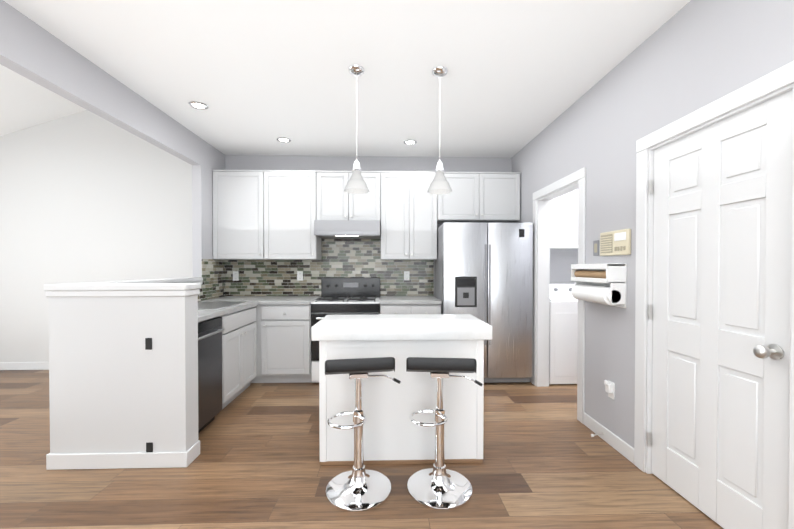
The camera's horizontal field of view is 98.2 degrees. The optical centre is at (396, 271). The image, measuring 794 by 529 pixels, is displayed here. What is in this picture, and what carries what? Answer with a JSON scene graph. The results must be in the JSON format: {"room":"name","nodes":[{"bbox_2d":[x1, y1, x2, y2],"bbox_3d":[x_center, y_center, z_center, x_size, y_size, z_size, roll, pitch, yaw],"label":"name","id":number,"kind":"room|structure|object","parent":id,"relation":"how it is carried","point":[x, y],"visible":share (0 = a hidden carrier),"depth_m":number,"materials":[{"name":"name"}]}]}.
{"room":"kitchen","nodes":[
{"label":"kitchen","id":0,"kind":"room"},
{"bbox_2d":[0,64,85,135],"bbox_3d":[-4.215,-1.925,0.805,4.060,1.411,7.480,0,1,-2],"label":"ceiling","id":1,"kind":"structure","parent":0,"point":[25,102],"depth_m":4.00,"materials":[{"name":"white paint"}]},
{"bbox_2d":[0,0,224,453],"bbox_3d":[-2.145,-0.910,0.828,0.136,4.400,7.180,0,1,-2],"label":"wall","id":2,"kind":"structure","parent":0,"point":[30,49],"depth_m":2.42,"materials":[{"name":"grey paint"}]},
{"bbox_2d":[198,259,225,300],"bbox_3d":[-2.167,0.101,3.382,0.007,0.464,2.040,0,1,-2],"label":"tile backsplash","id":3,"kind":"structure","parent":2,"relation":"attached to","point":[213,285],"depth_m":4.10,"materials":[{"name":"tile"}]},
{"bbox_2d":[60,281,201,453],"bbox_3d":[-1.733,0.679,2.305,0.746,1.190,0.192,0,1,-2],"label":"wall","id":4,"kind":"structure","parent":0,"point":[115,386],"depth_m":2.23,"materials":[{"name":"grey paint"}]},
{"bbox_2d":[46,449,190,469],"bbox_3d":[-1.794,1.225,2.226,0.864,0.100,0.018,0,1,-2],"label":"baseboard","id":5,"kind":"structure","parent":4,"relation":"attached to","point":[187,458],"depth_m":2.22,"materials":[{"name":"white wood"}]},
{"bbox_2d":[145,338,151,349],"bbox_3d":[-1.606,0.470,2.226,0.044,0.076,0.006,0,1,-2],"label":"outlet","id":6,"kind":"object","parent":4,"relation":"attached to","point":[148,346],"depth_m":2.22,"materials":[{"name":"black plastic"}]},
{"bbox_2d":[146,442,152,451],"bbox_3d":[-1.606,1.150,2.233,0.044,0.076,0.006,0,1,-2],"label":"outlet","id":7,"kind":"object","parent":4,"relation":"attached to","point":[149,446],"depth_m":2.23,"materials":[{"name":"black plastic"}]},
{"bbox_2d":[0,110,577,361],"bbox_3d":[-1.354,-0.949,4.503,10.000,4.400,0.120,0,1,-2],"label":"wall","id":8,"kind":"structure","parent":0,"point":[86,196],"depth_m":4.37,"materials":[{"name":"grey paint"}]},
{"bbox_2d":[0,362,48,369],"bbox_3d":[-4.261,1.203,4.369,3.920,0.100,0.018,0,1,-2],"label":"baseboard","id":9,"kind":"structure","parent":8,"relation":"attached to","point":[3,365],"depth_m":4.35,"materials":[{"name":"white wood"}]},
{"bbox_2d":[213,170,268,259],"bbox_3d":[-1.866,-0.674,4.258,0.656,1.064,0.336,0,1,-2],"label":"upper cabinet","id":10,"kind":"object","parent":8,"relation":"attached to","point":[266,214],"depth_m":4.10,"materials":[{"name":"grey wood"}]},
{"bbox_2d":[269,170,321,259],"bbox_3d":[-1.283,-0.674,4.276,0.734,1.064,0.336,0,1,-2],"label":"upper cabinet","id":11,"kind":"object","parent":8,"relation":"attached to","point":[294,195],"depth_m":4.11,"materials":[{"name":"grey wood"}]},
{"bbox_2d":[226,239,433,295],"bbox_3d":[-0.861,-0.139,4.461,2.682,0.919,0.008,0,1,-2],"label":"tile backsplash","id":12,"kind":"structure","parent":8,"relation":"attached to","point":[351,257],"depth_m":4.46,"materials":[{"name":"tile"}]},
{"bbox_2d":[233,271,238,280],"bbox_3d":[-2.072,0.062,4.420,0.072,0.120,0.008,0,1,-2],"label":"outlet","id":13,"kind":"object","parent":12,"relation":"attached to","point":[235,273],"depth_m":4.42,"materials":[{"name":"white plastic"}]},
{"bbox_2d":[297,271,302,280],"bbox_3d":[-1.252,0.062,4.444,0.072,0.120,0.008,0,1,-2],"label":"outlet","id":14,"kind":"object","parent":12,"relation":"attached to","point":[300,275],"depth_m":4.44,"materials":[{"name":"white plastic"}]},
{"bbox_2d":[404,271,409,279],"bbox_3d":[0.127,0.062,4.485,0.072,0.120,0.008,0,1,-2],"label":"outlet","id":15,"kind":"object","parent":12,"relation":"attached to","point":[406,273],"depth_m":4.48,"materials":[{"name":"white plastic"}]},
{"bbox_2d":[321,171,380,221],"bbox_3d":[-0.587,-0.901,4.294,0.769,0.609,0.336,0,1,-2],"label":"upper cabinet","id":16,"kind":"object","parent":8,"relation":"attached to","point":[336,204],"depth_m":4.13,"materials":[{"name":"grey wood"}]},
{"bbox_2d":[314,220,380,238],"bbox_3d":[-0.584,-0.502,4.214,0.760,0.183,0.493,0,1,-2],"label":"range hood","id":17,"kind":"object","parent":16,"relation":"attached to","point":[347,229],"visible":1,"depth_m":3.99,"materials":[{"name":"silver metal"}]},
{"bbox_2d":[380,171,444,259],"bbox_3d":[0.141,-0.674,4.318,0.799,1.064,0.336,0,1,-2],"label":"upper cabinet","id":18,"kind":"object","parent":8,"relation":"attached to","point":[410,215],"depth_m":4.15,"materials":[{"name":"grey wood"}]},
{"bbox_2d":[445,172,520,222],"bbox_3d":[0.992,-0.914,4.341,1.014,0.584,0.336,0,1,-2],"label":"upper cabinet","id":19,"kind":"object","parent":8,"relation":"attached to","point":[476,197],"depth_m":4.18,"materials":[{"name":"grey wood"}]},
{"bbox_2d":[550,245,577,247],"bbox_3d":[2.491,-0.302,4.398,1.710,0.040,0.328,0,1,-2],"label":"shelf","id":20,"kind":"object","parent":8,"relation":"attached to","point":[563,246],"depth_m":4.22,"materials":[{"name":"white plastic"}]},
{"bbox_2d":[3,0,690,157],"bbox_3d":[0.777,-1.502,0.959,5.950,0.100,7.480,0,1,-2],"label":"ceiling","id":21,"kind":"structure","parent":0,"point":[258,77],"depth_m":2.42,"materials":[{"name":"white paint"}]},
{"bbox_2d":[189,101,207,109],"bbox_3d":[-1.762,-1.468,3.054,0.152,0.011,0.152,0,1,-2],"label":"recessed light","id":22,"kind":"object","parent":21,"relation":"in","point":[198,105],"visible":1,"depth_m":3.06,"materials":[{"name":"silver metal"}]},
{"bbox_2d":[277,137,290,142],"bbox_3d":[-1.276,-1.476,3.879,0.152,0.011,0.152,0,1,-2],"label":"recessed light","id":23,"kind":"object","parent":21,"relation":"in","point":[283,139],"visible":0.98,"depth_m":3.87,"materials":[{"name":"silver metal"}]},
{"bbox_2d":[344,65,369,193],"bbox_3d":[-0.294,-1.026,2.513,0.188,0.884,0.188,0,1,-2],"label":"pendant light","id":24,"kind":"object","parent":21,"relation":"hanging from","point":[356,183],"visible":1,"depth_m":2.49,"materials":[{"name":"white glass"}]},
{"bbox_2d":[404,140,416,144],"bbox_3d":[0.152,-1.477,3.952,0.152,0.011,0.152,0,1,-2],"label":"recessed light","id":25,"kind":"object","parent":21,"relation":"in","point":[409,142],"visible":1,"depth_m":3.96,"materials":[{"name":"silver metal"}]},
{"bbox_2d":[427,66,452,194],"bbox_3d":[0.315,-1.026,2.531,0.188,0.884,0.188,0,1,-2],"label":"pendant light","id":26,"kind":"object","parent":21,"relation":"hanging from","point":[439,184],"visible":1,"depth_m":2.51,"materials":[{"name":"white glass"}]},
{"bbox_2d":[0,370,723,528],"bbox_3d":[-1.247,1.319,0.928,10.000,0.060,7.480,0,1,-2],"label":"floor","id":27,"kind":"structure","parent":0,"point":[549,462],"depth_m":2.10,"materials":[{"name":"brown wood"}]},
{"bbox_2d":[198,316,224,432],"bbox_3d":[-1.767,0.830,2.668,0.644,0.882,0.555,0,1,-2],"label":"dishwasher","id":28,"kind":"object","parent":27,"relation":"on","point":[210,369],"visible":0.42,"depth_m":2.74,"materials":[{"name":"grey metal"}]},
{"bbox_2d":[222,320,258,408],"bbox_3d":[-1.835,0.913,3.370,0.664,0.700,0.836,0,1,-2],"label":"base cabinet","id":29,"kind":"object","parent":27,"relation":"on","point":[240,338],"depth_m":3.29,"materials":[{"name":"grey wood"}]},
{"bbox_2d":[198,295,275,321],"bbox_3d":[-1.823,0.322,3.406,0.690,0.401,2.063,0,1,-2],"label":"countertop","id":30,"kind":"structure","parent":29,"relation":"on","point":[213,308],"depth_m":3.39,"materials":[{"name":"stone"}]},
{"bbox_2d":[267,304,311,382],"bbox_3d":[-1.231,0.811,4.117,0.532,0.888,0.688,0,1,-2],"label":"base cabinet","id":31,"kind":"object","parent":27,"relation":"on","point":[289,360],"depth_m":3.78,"materials":[{"name":"grey wood"}]},
{"bbox_2d":[260,296,320,304],"bbox_3d":[-1.232,0.346,4.099,0.534,0.040,0.713,0,1,-2],"label":"countertop","id":32,"kind":"structure","parent":31,"relation":"on","point":[278,300],"depth_m":3.84,"materials":[{"name":"stone"}]},
{"bbox_2d":[311,277,380,382],"bbox_3d":[-0.581,0.671,4.104,0.758,1.170,0.734,0,1,-2],"label":"range","id":33,"kind":"object","parent":27,"relation":"on","point":[350,295],"visible":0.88,"depth_m":3.87,"materials":[{"name":"stainless steel"},{"name":"black glass"},{"name":"black metal"}]},
{"bbox_2d":[325,357,400,510],"bbox_3d":[-0.205,0.871,2.012,0.456,0.812,0.414,0,1,-2],"label":"stool","id":34,"kind":"object","parent":27,"relation":"on","point":[359,486],"visible":1,"depth_m":1.96,"materials":[{"name":"silver metal"}]},
{"bbox_2d":[311,314,491,464],"bbox_3d":[0.027,0.815,2.529,1.177,0.915,0.585,0,1,-2],"label":"kitchen island","id":35,"kind":"object","parent":27,"relation":"on","point":[393,434],"visible":0.92,"depth_m":2.28,"materials":[{"name":"white wood"}]},
{"bbox_2d":[380,304,440,313],"bbox_3d":[0.145,0.811,4.158,0.686,0.888,0.688,0,1,-2],"label":"base cabinet","id":36,"kind":"object","parent":27,"relation":"on","point":[384,308],"depth_m":3.81,"materials":[{"name":"grey wood"}]},
{"bbox_2d":[380,296,441,303],"bbox_3d":[0.145,0.346,4.151,0.686,0.040,0.691,0,1,-2],"label":"countertop","id":37,"kind":"structure","parent":36,"relation":"on","point":[384,299],"depth_m":3.84,"materials":[{"name":"stone"}]},
{"bbox_2d":[406,357,482,508],"bbox_3d":[0.273,0.871,2.026,0.453,0.812,0.404,0,1,-2],"label":"stool","id":38,"kind":"object","parent":27,"relation":"on","point":[438,485],"visible":1,"depth_m":1.97,"materials":[{"name":"silver metal"}]},
{"bbox_2d":[435,222,532,382],"bbox_3d":[0.991,0.360,4.125,0.990,1.790,0.742,0,1,-2],"label":"fridge","id":39,"kind":"object","parent":27,"relation":"on","point":[484,272],"visible":0.9,"depth_m":3.77,"materials":[{"name":"grey metal"}]},
{"bbox_2d":[549,283,577,384],"bbox_3d":[2.014,0.710,4.139,0.690,1.090,0.723,0,1,-2],"label":"washer","id":40,"kind":"object","parent":27,"relation":"on","point":[563,332],"visible":0.35,"depth_m":3.77,"materials":[{"name":"white metal"}]},
{"bbox_2d":[512,0,793,447],"bbox_3d":[1.673,-0.082,0.951,0.120,2.740,7.180,0,1,-2],"label":"wall","id":41,"kind":"structure","parent":0,"point":[691,56],"depth_m":2.34,"materials":[{"name":"grey paint"}]},
{"bbox_2d":[593,240,598,255],"bbox_3d":[1.556,-0.180,2.691,0.009,0.120,0.072,0,1,-2],"label":"light switch","id":42,"kind":"object","parent":41,"relation":"attached to","point":[596,248],"visible":1,"depth_m":2.68,"materials":[{"name":"grey plastic"}]},
{"bbox_2d":[571,264,626,307],"bbox_3d":[1.491,0.099,2.578,0.147,0.305,0.460,0,1,-2],"label":"dispenser","id":43,"kind":"object","parent":41,"relation":"attached to","point":[605,284],"visible":1,"depth_m":2.44,"materials":[{"name":"white plastic"}]},
{"bbox_2d":[584,412,633,463],"bbox_3d":[1.559,1.222,2.558,0.014,0.100,0.582,0,1,-2],"label":"baseboard","id":44,"kind":"structure","parent":41,"relation":"attached to","point":[621,446],"depth_m":2.50,"materials":[{"name":"white wood"}]},
{"bbox_2d":[604,380,614,399],"bbox_3d":[1.542,0.862,2.511,0.050,0.130,0.072,0,1,-2],"label":"outlet","id":45,"kind":"object","parent":41,"relation":"attached to","point":[610,388],"visible":1,"depth_m":2.49,"materials":[{"name":"white plastic"}]},
{"bbox_2d":[600,229,630,255],"bbox_3d":[1.554,-0.200,2.462,0.027,0.175,0.310,0,1,-2],"label":"intercom","id":46,"kind":"object","parent":41,"relation":"attached to","point":[616,242],"visible":0.98,"depth_m":2.43,"materials":[{"name":"beige plastic"}]},
{"bbox_2d":[532,61,793,528],"bbox_3d":[1.625,0.209,2.573,0.157,2.125,2.542,0,1,-2],"label":"door frame","id":47,"kind":"structure","parent":41,"relation":"attached to","point":[770,83],"depth_m":2.18,"materials":[{"name":"white wood"}]},
{"bbox_2d":[652,90,792,528],"bbox_3d":[1.589,0.262,1.777,0.114,2.020,0.752,0,1,-2],"label":"closet door","id":48,"kind":"structure","parent":41,"relation":"in","point":[721,307],"depth_m":1.69,"materials":[{"name":"white wood"}]}
]}

